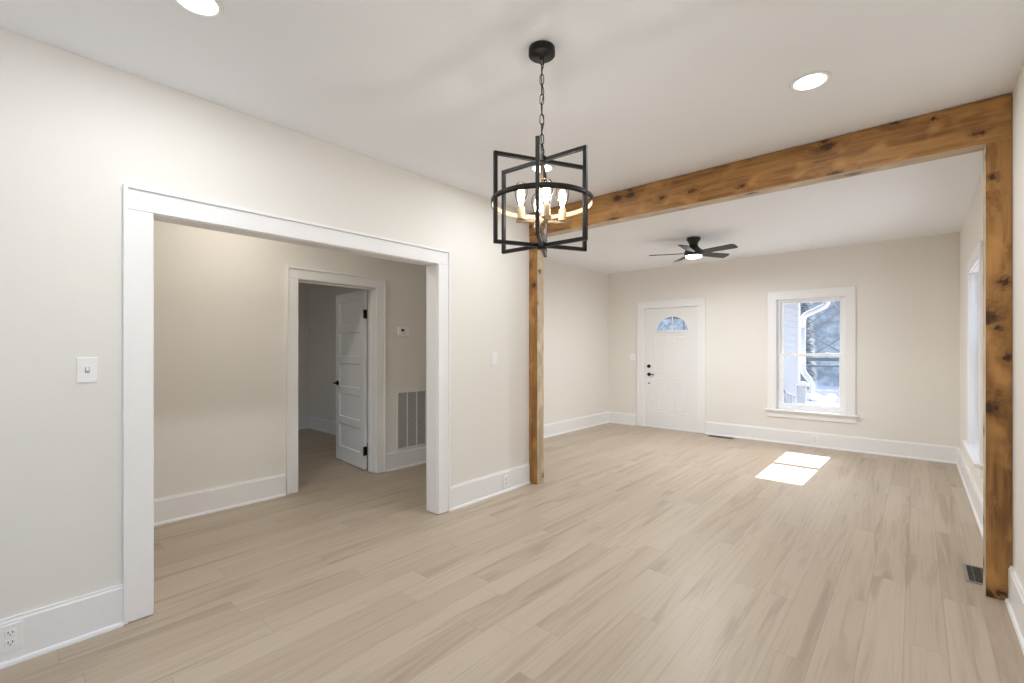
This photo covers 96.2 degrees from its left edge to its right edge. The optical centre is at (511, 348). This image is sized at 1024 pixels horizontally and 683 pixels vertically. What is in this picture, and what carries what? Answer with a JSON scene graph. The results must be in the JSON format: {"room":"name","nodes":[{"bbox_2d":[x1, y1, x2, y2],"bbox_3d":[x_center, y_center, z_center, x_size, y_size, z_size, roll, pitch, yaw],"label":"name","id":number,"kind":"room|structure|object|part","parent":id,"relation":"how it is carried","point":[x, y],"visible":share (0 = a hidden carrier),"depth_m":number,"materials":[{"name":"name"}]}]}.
{"room":"empty dining room","nodes":[
{"label":"empty dining room","id":0,"kind":"room"},
{"bbox_2d":[0,28,528,619],"bbox_3d":[-1.558,-0.006,2.792,0.125,2.740,5.340,0,0,41],"label":"wall","id":1,"kind":"structure","parent":0,"point":[74,128],"depth_m":2.22,"materials":[{"name":"paint"}]},
{"bbox_2d":[0,620,22,654],"bbox_3d":[-2.160,1.246,1.979,0.009,0.116,0.074,0,0,41],"label":"wall outlet","id":2,"kind":"object","parent":1,"relation":"attached to","point":[11,635],"visible":1,"depth_m":1.98,"materials":[{"name":"white plastic"}]},
{"bbox_2d":[5,628,15,637],"bbox_3d":[-2.158,1.225,1.977,0.004,0.028,0.034,0,0,41],"label":"socket","id":3,"kind":"object","parent":2,"relation":"attached to","point":[9,632],"depth_m":1.98,"materials":[{"name":"white plastic"}]},
{"bbox_2d":[5,638,15,647],"bbox_3d":[-2.158,1.267,1.977,0.004,0.028,0.034,0,0,41],"label":"socket","id":4,"kind":"object","parent":2,"relation":"attached to","point":[9,642],"depth_m":1.98,"materials":[{"name":"white plastic"}]},
{"bbox_2d":[0,584,123,669],"bbox_3d":[-2.589,1.264,1.500,0.030,0.200,2.038,0,0,41],"label":"baseboard","id":5,"kind":"structure","parent":1,"relation":"attached to","point":[56,626],"depth_m":2.11,"materials":[{"name":"paint"}]},
{"bbox_2d":[76,357,97,382],"bbox_3d":[-2.007,0.102,2.172,0.018,0.118,0.074,0,0,41],"label":"light switch","id":6,"kind":"object","parent":1,"relation":"attached to","point":[86,368],"visible":1,"depth_m":2.17,"materials":[{"name":"white plastic"}]},
{"bbox_2d":[122,183,450,624],"bbox_3d":[-1.274,0.273,3.105,0.174,2.173,2.112,0,0,41],"label":"door frame","id":7,"kind":"structure","parent":1,"relation":"attached to","point":[141,206],"depth_m":2.37,"materials":[{"name":"paint"}]},
{"bbox_3d":[-1.877,0.334,2.320,0.020,2.052,0.103,0,0,41],"label":"casing","id":8,"kind":"part","parent":7,"relation":"part of","materials":[{"name":"paint"}]},
{"bbox_3d":[-1.225,-0.745,3.062,0.020,0.103,2.078,0,0,41],"label":"head casing","id":9,"kind":"part","parent":7,"relation":"part of","materials":[{"name":"paint"}]},
{"bbox_3d":[-0.574,0.334,3.804,0.020,2.052,0.103,0,0,41],"label":"casing","id":10,"kind":"part","parent":7,"relation":"part of","materials":[{"name":"paint"}]},
{"bbox_2d":[450,463,530,511],"bbox_3d":[-0.174,1.264,4.250,0.030,0.200,1.066,0,0,41],"label":"baseboard","id":11,"kind":"structure","parent":1,"relation":"attached to","point":[473,491],"depth_m":4.19,"materials":[{"name":"paint"}]},
{"bbox_2d":[491,353,496,364],"bbox_3d":[-0.165,0.098,4.276,0.010,0.118,0.074,0,0,41],"label":"light switch","id":12,"kind":"object","parent":1,"relation":"attached to","point":[493,355],"visible":1,"depth_m":4.27,"materials":[{"name":"white plastic"}]},
{"bbox_2d":[503,475,508,487],"bbox_3d":[-0.057,1.266,4.374,0.009,0.116,0.074,0,0,41],"label":"wall outlet","id":13,"kind":"object","parent":1,"relation":"attached to","point":[506,477],"visible":1,"depth_m":4.37,"materials":[{"name":"white plastic"}]},
{"bbox_2d":[154,220,425,498],"bbox_3d":[-2.665,-0.006,3.764,0.148,2.740,5.340,0,0,41],"label":"wall","id":14,"kind":"structure","parent":0,"point":[220,297],"depth_m":3.94,"materials":[{"name":"paint"}]},
{"bbox_2d":[154,474,285,525],"bbox_3d":[-3.232,1.264,2.983,0.030,0.200,3.420,0,0,41],"label":"baseboard","id":15,"kind":"structure","parent":14,"relation":"attached to","point":[179,507],"depth_m":3.85,"materials":[{"name":"paint"}]},
{"bbox_2d":[286,266,385,494],"bbox_3d":[-1.804,0.295,4.722,0.181,2.129,1.059,0,0,41],"label":"door frame","id":16,"kind":"structure","parent":14,"relation":"attached to","point":[376,287],"depth_m":4.86,"materials":[{"name":"paint"}]},
{"bbox_3d":[-2.061,0.350,4.326,0.020,2.020,0.091,0,0,41],"label":"casing","id":17,"kind":"part","parent":16,"relation":"part of","materials":[{"name":"paint"}]},
{"bbox_3d":[-1.753,-0.707,4.677,0.020,0.091,1.025,0,0,41],"label":"head casing","id":18,"kind":"part","parent":16,"relation":"part of","materials":[{"name":"paint"}]},
{"bbox_3d":[-1.445,0.350,5.028,0.020,2.020,0.091,0,0,41],"label":"casing","id":19,"kind":"part","parent":16,"relation":"part of","materials":[{"name":"paint"}]},
{"bbox_2d":[333,290,366,469],"bbox_3d":[-1.890,0.350,5.401,0.149,2.003,0.820,0,0,-43],"label":"door","id":20,"kind":"structure","parent":14,"relation":"in","point":[351,308],"depth_m":5.36,"materials":[{"name":"paint"}]},
{"bbox_2d":[397,327,408,335],"bbox_3d":[-1.243,-0.198,5.250,0.028,0.100,0.144,0,0,41],"label":"thermostat","id":21,"kind":"object","parent":14,"relation":"attached to","point":[404,331],"visible":1,"depth_m":5.24,"materials":[{"name":"white plastic"}]},
{"bbox_2d":[386,446,425,471],"bbox_3d":[-1.155,1.264,5.350,0.030,0.200,0.723,0,0,41],"label":"baseboard","id":22,"kind":"structure","parent":14,"relation":"attached to","point":[406,458],"depth_m":5.27,"materials":[{"name":"paint"}]},
{"bbox_2d":[396,389,425,450],"bbox_3d":[-1.122,0.820,5.402,0.010,0.673,0.560,0,0,41],"label":"air vent","id":23,"kind":"object","parent":14,"relation":"in","point":[410,404],"visible":0.74,"depth_m":5.34,"materials":[{"name":"metal"}]},
{"bbox_2d":[298,282,308,416],"bbox_3d":[-5.315,-0.006,6.019,0.270,2.740,5.235,0,0,41],"label":"wall","id":24,"kind":"structure","parent":0,"point":[303,288],"depth_m":7.83,"materials":[{"name":"paint"}]},
{"bbox_2d":[298,416,308,429],"bbox_3d":[-5.202,1.264,5.920,0.030,0.200,5.235,0,0,41],"label":"baseboard","id":25,"kind":"structure","parent":24,"relation":"attached to","point":[303,422],"depth_m":7.81,"materials":[{"name":"paint"}]},
{"bbox_2d":[309,284,367,428],"bbox_3d":[-2.324,-0.006,6.947,3.540,2.740,0.105,0,0,41],"label":"wall","id":26,"kind":"structure","parent":0,"point":[322,298],"depth_m":7.56,"materials":[{"name":"paint"}]},
{"bbox_2d":[308,416,367,442],"bbox_3d":[-2.268,1.264,6.807,3.270,0.200,0.030,0,0,41],"label":"baseboard","id":27,"kind":"structure","parent":26,"relation":"attached to","point":[318,424],"depth_m":7.52,"materials":[{"name":"paint"}]},
{"bbox_2d":[0,423,1023,682],"bbox_3d":[-0.869,1.424,4.731,8.652,0.120,9.485,0,0,41],"label":"floor","id":28,"kind":"structure","parent":0,"point":[641,554],"depth_m":2.65,"materials":[{"name":"wood"}]},
{"bbox_2d":[529,236,543,483],"bbox_3d":[0.248,0.118,4.671,0.109,2.490,0.110,0,0,41],"label":"wooden post","id":29,"kind":"object","parent":28,"relation":"on","point":[536,258],"visible":0.94,"depth_m":4.63,"materials":[{"name":"brown wood"}]},
{"bbox_2d":[708,435,733,438],"bbox_3d":[3.208,1.361,7.061,0.365,0.005,0.115,0,0,41],"label":"floor vent","id":30,"kind":"object","parent":28,"relation":"in","point":[708,435],"visible":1,"depth_m":7.03,"materials":[{"name":"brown metal"}]},
{"bbox_2d":[962,563,982,584],"bbox_3d":[2.801,1.361,2.761,0.123,0.005,0.295,0,0,41],"label":"floor vent","id":31,"kind":"object","parent":28,"relation":"in","point":[973,574],"visible":0.61,"depth_m":2.78,"materials":[{"name":"grey metal"}]},
{"bbox_2d":[983,139,1011,600],"bbox_3d":[2.683,0.118,2.541,0.100,2.490,0.120,0,0,41],"label":"wooden post","id":32,"kind":"object","parent":28,"relation":"on","point":[997,156],"visible":0.98,"depth_m":2.50,"materials":[{"name":"brown wood"}]},
{"bbox_2d":[0,0,1023,273],"bbox_3d":[-0.869,-1.436,4.731,8.652,0.120,9.485,0,0,41],"label":"ceiling","id":33,"kind":"structure","parent":0,"point":[655,90],"depth_m":2.40,"materials":[{"name":"paint"}]},
{"bbox_2d":[173,0,223,17],"bbox_3d":[-1.249,-1.373,1.821,0.184,0.005,0.184,0,0,41],"label":"recessed light","id":34,"kind":"object","parent":33,"relation":"in","point":[202,8],"visible":1,"depth_m":1.85,"materials":[{"name":"white plastic"}]},
{"bbox_2d":[491,40,592,256],"bbox_3d":[0.137,-0.915,2.110,0.468,0.921,0.467,0,0,41],"label":"lantern chandelier","id":35,"kind":"object","parent":33,"relation":"hanging from","point":[541,52],"visible":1,"depth_m":2.06,"materials":[{"name":"black metal"}]},
{"bbox_3d":[0.020,-0.667,2.063,0.112,0.406,0.199,0,0,41],"label":"frame arm","id":36,"kind":"part","parent":35,"relation":"part of","materials":[{"name":"black metal"}]},
{"bbox_3d":[0.038,-0.667,2.188,0.217,0.406,0.028,0,0,41],"label":"frame arm","id":37,"kind":"part","parent":35,"relation":"part of","materials":[{"name":"black metal"}]},
{"bbox_3d":[0.041,-0.701,2.096,0.061,0.119,0.061,0,0,41],"label":"light bulb","id":38,"kind":"part","parent":35,"relation":"part of","materials":[{"name":"clear glass"}]},
{"bbox_2d":[517,206,524,218],"bbox_3d":[0.041,-0.616,2.096,0.042,0.060,0.042,0,0,41],"label":"socket","id":39,"kind":"object","parent":35,"relation":"attached to","point":[520,209],"depth_m":2.08,"materials":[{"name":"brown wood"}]},
{"bbox_3d":[0.075,-0.581,2.101,0.110,0.011,0.020,0,0,-8],"label":"socket arm","id":40,"kind":"part","parent":35,"relation":"part of","materials":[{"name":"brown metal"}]},
{"bbox_3d":[0.119,-0.667,1.985,0.017,0.406,0.216,0,0,8],"label":"frame arm","id":41,"kind":"part","parent":35,"relation":"part of","materials":[{"name":"black metal"}]},
{"bbox_3d":[0.137,-0.667,2.110,0.013,0.390,0.013,0,0,41],"label":"rod","id":42,"kind":"part","parent":35,"relation":"part of","materials":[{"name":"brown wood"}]},
{"bbox_3d":[0.140,-1.097,2.107,0.016,0.470,0.016,0,0,41],"label":"power cord","id":43,"kind":"part","parent":35,"relation":"part of","materials":[{"name":"black metal"}]},
{"bbox_3d":[0.155,-0.667,2.235,0.017,0.406,0.216,0,0,8],"label":"frame arm","id":44,"kind":"part","parent":35,"relation":"part of","materials":[{"name":"black metal"}]},
{"bbox_3d":[0.146,-0.567,2.048,0.020,0.011,0.110,0,0,-8],"label":"socket arm","id":45,"kind":"part","parent":35,"relation":"part of","materials":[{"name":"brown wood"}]},
{"bbox_3d":[0.151,-0.687,2.014,0.061,0.119,0.061,0,0,41],"label":"light bulb","id":46,"kind":"part","parent":35,"relation":"part of","materials":[{"name":"clear glass"}]},
{"bbox_2d":[542,203,550,218],"bbox_3d":[0.151,-0.602,2.014,0.042,0.060,0.042,0,0,41],"label":"socket","id":47,"kind":"object","parent":35,"relation":"attached to","point":[546,207],"depth_m":2.00,"materials":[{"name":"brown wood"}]},
{"bbox_3d":[0.199,-0.581,2.119,0.110,0.011,0.020,0,0,-8],"label":"socket arm","id":48,"kind":"part","parent":35,"relation":"part of","materials":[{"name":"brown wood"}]},
{"bbox_3d":[0.233,-0.701,2.124,0.061,0.119,0.061,0,0,41],"label":"light bulb","id":49,"kind":"part","parent":35,"relation":"part of","materials":[{"name":"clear glass"}]},
{"bbox_2d":[558,208,566,220],"bbox_3d":[0.233,-0.616,2.124,0.042,0.060,0.042,0,0,41],"label":"socket","id":50,"kind":"object","parent":35,"relation":"attached to","point":[562,211],"depth_m":2.11,"materials":[{"name":"beige plastic"}]},
{"bbox_3d":[0.236,-0.667,2.032,0.217,0.406,0.028,0,0,41],"label":"frame arm","id":51,"kind":"part","parent":35,"relation":"part of","materials":[{"name":"black metal"}]},
{"bbox_3d":[0.254,-0.667,2.157,0.216,0.406,0.017,0,0,-22],"label":"frame arm","id":52,"kind":"part","parent":35,"relation":"part of","materials":[{"name":"black metal"}]},
{"bbox_2d":[530,164,553,172],"bbox_3d":[0.229,-1.373,3.505,0.184,0.005,0.184,0,0,41],"label":"recessed light","id":53,"kind":"object","parent":33,"relation":"in","point":[548,167],"visible":0.6,"depth_m":3.50,"materials":[{"name":"white plastic"}]},
{"bbox_2d":[649,236,737,261],"bbox_3d":[2.257,-1.249,5.692,1.026,0.252,1.013,0,0,41],"label":"ceiling fan","id":54,"kind":"object","parent":33,"relation":"hanging from","point":[693,251],"visible":1,"depth_m":5.65,"materials":[{"name":"black metal"}]},
{"bbox_3d":[1.966,-1.187,5.812,0.448,0.035,0.121,0,0,15],"label":"fan blade","id":55,"kind":"part","parent":54,"relation":"part of","materials":[{"name":"grey wood"}]},
{"bbox_3d":[2.082,-1.187,5.468,0.121,0.035,0.448,0,0,33],"label":"fan blade","id":56,"kind":"part","parent":54,"relation":"part of","materials":[{"name":"grey wood"}]},
{"bbox_3d":[2.553,-1.187,5.819,0.448,0.035,0.121,0,0,-21],"label":"fan blade","id":57,"kind":"part","parent":54,"relation":"part of","materials":[{"name":"grey wood"}]},
{"bbox_3d":[2.445,-1.187,5.473,0.121,0.035,0.448,0,0,-39],"label":"fan blade","id":58,"kind":"part","parent":54,"relation":"part of","materials":[{"name":"grey wood"}]},
{"bbox_2d":[529,93,1011,237],"bbox_3d":[1.467,-1.250,3.609,3.338,0.243,0.120,0,0,41],"label":"ceiling beam","id":59,"kind":"structure","parent":33,"relation":"attached to","point":[964,129],"depth_m":3.06,"materials":[{"name":"brown wood"}]},
{"bbox_2d":[789,71,831,91],"bbox_3d":[1.536,-1.373,2.368,0.184,0.005,0.184,0,0,41],"label":"recessed light","id":60,"kind":"object","parent":33,"relation":"in","point":[812,80],"visible":1,"depth_m":2.36,"materials":[{"name":"white plastic"}]},
{"bbox_2d":[544,259,607,423],"bbox_3d":[0.473,-0.006,7.106,0.120,2.740,3.825,0,0,41],"label":"wall","id":61,"kind":"structure","parent":0,"point":[575,298],"depth_m":7.66,"materials":[{"name":"paint"}]},
{"bbox_2d":[544,412,608,437],"bbox_3d":[0.530,1.264,7.056,0.030,0.200,3.825,0,0,41],"label":"baseboard","id":62,"kind":"structure","parent":61,"relation":"attached to","point":[561,427],"depth_m":7.63,"materials":[{"name":"paint"}]},
{"bbox_2d":[608,232,959,446],"bbox_3d":[2.207,-0.006,8.235,8.652,2.740,0.160,0,0,41],"label":"wall","id":63,"kind":"structure","parent":0,"point":[908,289],"depth_m":6.08,"materials":[{"name":"paint"}]},
{"bbox_2d":[608,411,636,425],"bbox_3d":[1.985,1.264,8.304,0.572,0.200,0.030,0,0,41],"label":"baseboard","id":64,"kind":"structure","parent":63,"relation":"attached to","point":[614,417],"depth_m":8.28,"materials":[{"name":"paint"}]},
{"bbox_2d":[630,354,635,359],"bbox_3d":[2.150,0.151,8.172,0.115,0.118,0.010,0,0,41],"label":"light switch","id":65,"kind":"object","parent":63,"relation":"attached to","point":[632,356],"visible":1,"depth_m":8.17,"materials":[{"name":"white plastic"}]},
{"bbox_2d":[645,306,696,430],"bbox_3d":[2.666,0.327,7.740,0.899,2.022,0.099,0,0,41],"label":"door","id":66,"kind":"structure","parent":63,"relation":"in","point":[670,355],"depth_m":7.73,"materials":[{"name":"paint"}]},
{"bbox_3d":[2.686,-0.420,7.724,0.604,0.288,0.012,0,0,41],"label":"fanlight frame","id":67,"kind":"part","parent":66,"relation":"part of","materials":[{"name":"paint"}]},
{"bbox_2d":[637,297,705,433],"bbox_3d":[2.701,0.272,7.780,1.169,2.184,0.189,0,0,41],"label":"door frame","id":68,"kind":"structure","parent":63,"relation":"attached to","point":[700,302],"depth_m":7.57,"materials":[{"name":"paint"}]},
{"bbox_3d":[2.268,0.334,8.063,0.110,2.052,0.020,0,0,41],"label":"casing","id":69,"kind":"part","parent":68,"relation":"part of","materials":[{"name":"paint"}]},
{"bbox_3d":[2.653,-0.748,7.725,1.135,0.110,0.020,0,0,41],"label":"head casing","id":70,"kind":"part","parent":68,"relation":"part of","materials":[{"name":"paint"}]},
{"bbox_3d":[3.038,0.334,7.387,0.110,2.052,0.020,0,0,41],"label":"casing","id":71,"kind":"part","parent":68,"relation":"part of","materials":[{"name":"paint"}]},
{"bbox_2d":[765,286,858,423],"bbox_3d":[4.189,0.083,6.459,1.099,1.816,0.215,0,0,41],"label":"window","id":72,"kind":"structure","parent":63,"relation":"in","point":[846,411],"depth_m":6.37,"materials":[{"name":"paint"}]},
{"bbox_3d":[3.799,0.086,6.719,0.108,1.586,0.021,0,0,41],"label":"casing","id":73,"kind":"part","parent":72,"relation":"part of","materials":[{"name":"paint"}]},
{"bbox_3d":[4.225,0.088,6.499,0.815,1.582,0.088,0,0,41],"label":"frame","id":74,"kind":"part","parent":72,"relation":"part of","materials":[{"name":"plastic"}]},
{"bbox_3d":[4.210,0.456,6.482,0.747,0.774,0.032,0,0,41],"label":"sash","id":75,"kind":"part","parent":72,"relation":"part of","materials":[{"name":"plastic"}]},
{"bbox_3d":[4.234,-0.285,6.510,0.747,0.792,0.030,0,0,41],"label":"sash","id":76,"kind":"part","parent":72,"relation":"part of","materials":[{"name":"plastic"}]},
{"bbox_3d":[4.148,-0.767,6.412,1.039,0.118,0.021,0,0,41],"label":"head casing","id":77,"kind":"part","parent":72,"relation":"part of","materials":[{"name":"paint"}]},
{"bbox_3d":[4.498,0.086,6.105,0.108,1.586,0.021,0,0,41],"label":"casing","id":78,"kind":"part","parent":72,"relation":"part of","materials":[{"name":"paint"}]},
{"bbox_2d":[812,435,817,443],"bbox_3d":[4.191,1.264,6.359,0.074,0.116,0.009,0,0,41],"label":"wall outlet","id":79,"kind":"object","parent":63,"relation":"attached to","point":[814,438],"visible":1,"depth_m":6.36,"materials":[{"name":"white plastic"}]},
{"bbox_2d":[705,421,957,463],"bbox_3d":[4.183,1.264,6.374,2.907,0.200,0.030,0,0,41],"label":"baseboard","id":80,"kind":"structure","parent":63,"relation":"attached to","point":[912,450],"depth_m":6.15,"materials":[{"name":"paint"}]},
{"bbox_2d":[960,63,1023,589],"bbox_3d":[2.269,-0.006,1.870,0.160,2.740,9.325,0,0,41],"label":"wall","id":81,"kind":"structure","parent":0,"point":[971,231],"depth_m":2.42,"materials":[{"name":"paint"}]},
{"bbox_2d":[956,447,982,538],"bbox_3d":[4.012,1.264,3.999,0.030,0.200,3.825,0,0,41],"label":"baseboard","id":82,"kind":"structure","parent":81,"relation":"attached to","point":[975,498],"depth_m":4.05,"materials":[{"name":"paint"}]},
{"bbox_2d":[962,240,982,477],"bbox_3d":[4.015,0.083,3.900,0.215,1.816,1.214,0,0,41],"label":"window","id":83,"kind":"structure","parent":81,"relation":"in","point":[973,445],"depth_m":4.26,"materials":[{"name":"paint"}]},
{"bbox_3d":[4.314,0.086,4.334,0.021,1.586,0.108,0,0,41],"label":"casing","id":84,"kind":"part","parent":83,"relation":"part of","materials":[{"name":"paint"}]},
{"bbox_3d":[3.969,-0.767,3.941,0.021,0.118,1.154,0,0,41],"label":"head casing","id":85,"kind":"part","parent":83,"relation":"part of","materials":[{"name":"paint"}]},
{"bbox_3d":[3.624,0.086,3.548,0.021,1.586,0.108,0,0,41],"label":"casing","id":86,"kind":"part","parent":83,"relation":"part of","materials":[{"name":"paint"}]},
{"bbox_2d":[1005,566,1023,654],"bbox_3d":[0.948,1.264,0.508,0.030,0.200,5.214,0,0,41],"label":"baseboard","id":87,"kind":"structure","parent":81,"relation":"attached to","point":[1014,603],"depth_m":2.27,"materials":[{"name":"paint"}]},
{"label":"outside","id":88,"kind":"structure","parent":0,"visible":0},
{"bbox_2d":[657,301,839,386],"bbox_3d":[30.978,-13.586,35.289,140.000,36.500,28.890,0,0,41],"label":"hillside","id":89,"kind":"structure","parent":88,"point":[828,332],"depth_m":29.61,"materials":[{"name":"snow"}]},
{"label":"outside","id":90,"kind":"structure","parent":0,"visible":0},
{"bbox_2d":[807,385,838,406],"bbox_3d":[6.515,2.205,7.421,80.000,0.782,79.750,0,0,41],"label":"snowy ground","id":91,"kind":"structure","parent":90,"point":[820,387],"depth_m":23.23,"materials":[{"name":"white snow"}]},
{"bbox_2d":[658,321,686,330],"bbox_3d":[5.635,-1.000,16.273,4.448,6.929,3.644,0,0,41],"label":"bare tree","id":92,"kind":"object","parent":91,"relation":"on","point":[683,322],"visible":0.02,"depth_m":16.02,"materials":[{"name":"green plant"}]},
{"bbox_2d":[664,303,799,403],"bbox_3d":[3.827,0.179,8.756,5.400,3.470,2.750,0,0,41],"label":"porch","id":93,"kind":"object","parent":91,"relation":"on","point":[791,311],"visible":0.2,"depth_m":8.39,"materials":[{"name":"white"}]},
{"bbox_2d":[784,390,796,403],"bbox_3d":[4.568,1.029,7.553,0.209,0.679,0.050,0,0,-4],"label":"porch railing","id":94,"kind":"object","parent":93,"relation":"on","point":[788,396],"visible":0.44,"depth_m":7.54,"materials":[{"name":"white wood"}]},
{"bbox_3d":[4.568,0.749,7.553,0.209,0.119,0.050,0,0,-4],"label":"rail","id":95,"kind":"part","parent":94,"relation":"part of","materials":[{"name":"white wood"}]},
{"bbox_2d":[795,381,808,403],"bbox_3d":[4.783,1.229,7.578,0.184,1.370,0.184,0,0,41],"label":"railing post","id":96,"kind":"object","parent":93,"relation":"on","point":[801,385],"visible":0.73,"depth_m":7.53,"materials":[{"name":"white wood"}]},
{"bbox_3d":[4.783,1.266,7.578,0.124,1.295,0.124,0,0,41],"label":"post","id":97,"kind":"part","parent":96,"relation":"part of","materials":[{"name":"white wood"}]},
{"bbox_2d":[800,301,830,399],"bbox_3d":[5.794,-0.004,8.779,0.510,1.986,0.104,0,0,41],"label":"downspout","id":98,"kind":"object","parent":93,"relation":"attached to","point":[824,305],"visible":0.73,"depth_m":8.86,"materials":[{"name":"white metal"}]},
{"bbox_2d":[825,394,837,405],"bbox_3d":[5.368,1.341,7.729,0.170,1.145,0.170,0,0,41],"label":"railing post","id":99,"kind":"object","parent":93,"relation":"on","point":[830,398],"visible":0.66,"depth_m":7.68,"materials":[{"name":"paint"}]},
{"bbox_2d":[807,390,825,402],"bbox_3d":[5.072,0.800,7.657,0.342,0.218,0.100,0,0,-17],"label":"stair rail","id":100,"kind":"object","parent":99,"relation":"attached to","point":[810,393],"visible":0.87,"depth_m":7.62,"materials":[{"name":"paint"}]},
{"bbox_3d":[5.368,1.379,7.729,0.110,1.070,0.110,0,0,41],"label":"post","id":101,"kind":"part","parent":99,"relation":"part of","materials":[{"name":"paint"}]},
{"bbox_2d":[800,303,818,388],"bbox_3d":[9.996,-1.228,15.834,1.030,7.185,1.058,0,0,41],"label":"evergreen tree","id":102,"kind":"object","parent":91,"relation":"on","point":[805,306],"visible":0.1,"depth_m":15.64,"materials":[{"name":"green plant"}]},
{"bbox_2d":[800,357,838,391],"bbox_3d":[8.063,1.214,12.975,11.000,2.100,0.180,0,0,41],"label":"fence","id":103,"kind":"object","parent":91,"relation":"on","point":[807,358],"visible":0.02,"depth_m":12.54,"materials":[{"name":"wood"}]},
{"bbox_3d":[8.033,0.479,12.941,11.000,0.050,0.050,0,0,41],"label":"rail","id":104,"kind":"part","parent":103,"relation":"part of","materials":[{"name":"wood"}]},
{"bbox_3d":[8.033,0.294,12.941,11.000,0.100,0.050,0,0,41],"label":"rail","id":105,"kind":"part","parent":103,"relation":"part of","materials":[{"name":"wood"}]},
{"bbox_2d":[801,301,839,351],"bbox_3d":[9.204,-0.832,13.200,3.657,6.594,3.572,0,0,-35],"label":"bare tree","id":106,"kind":"object","parent":91,"relation":"on","point":[831,301],"visible":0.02,"depth_m":13.13,"materials":[{"name":"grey plant"}]},
{"bbox_2d":[809,301,839,399],"bbox_3d":[12.927,-1.223,19.282,5.047,7.576,3.764,0,0,41],"label":"bare tree","id":107,"kind":"object","parent":91,"relation":"on","point":[836,301],"visible":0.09,"depth_m":19.40,"materials":[{"name":"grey plant"}]}
]}

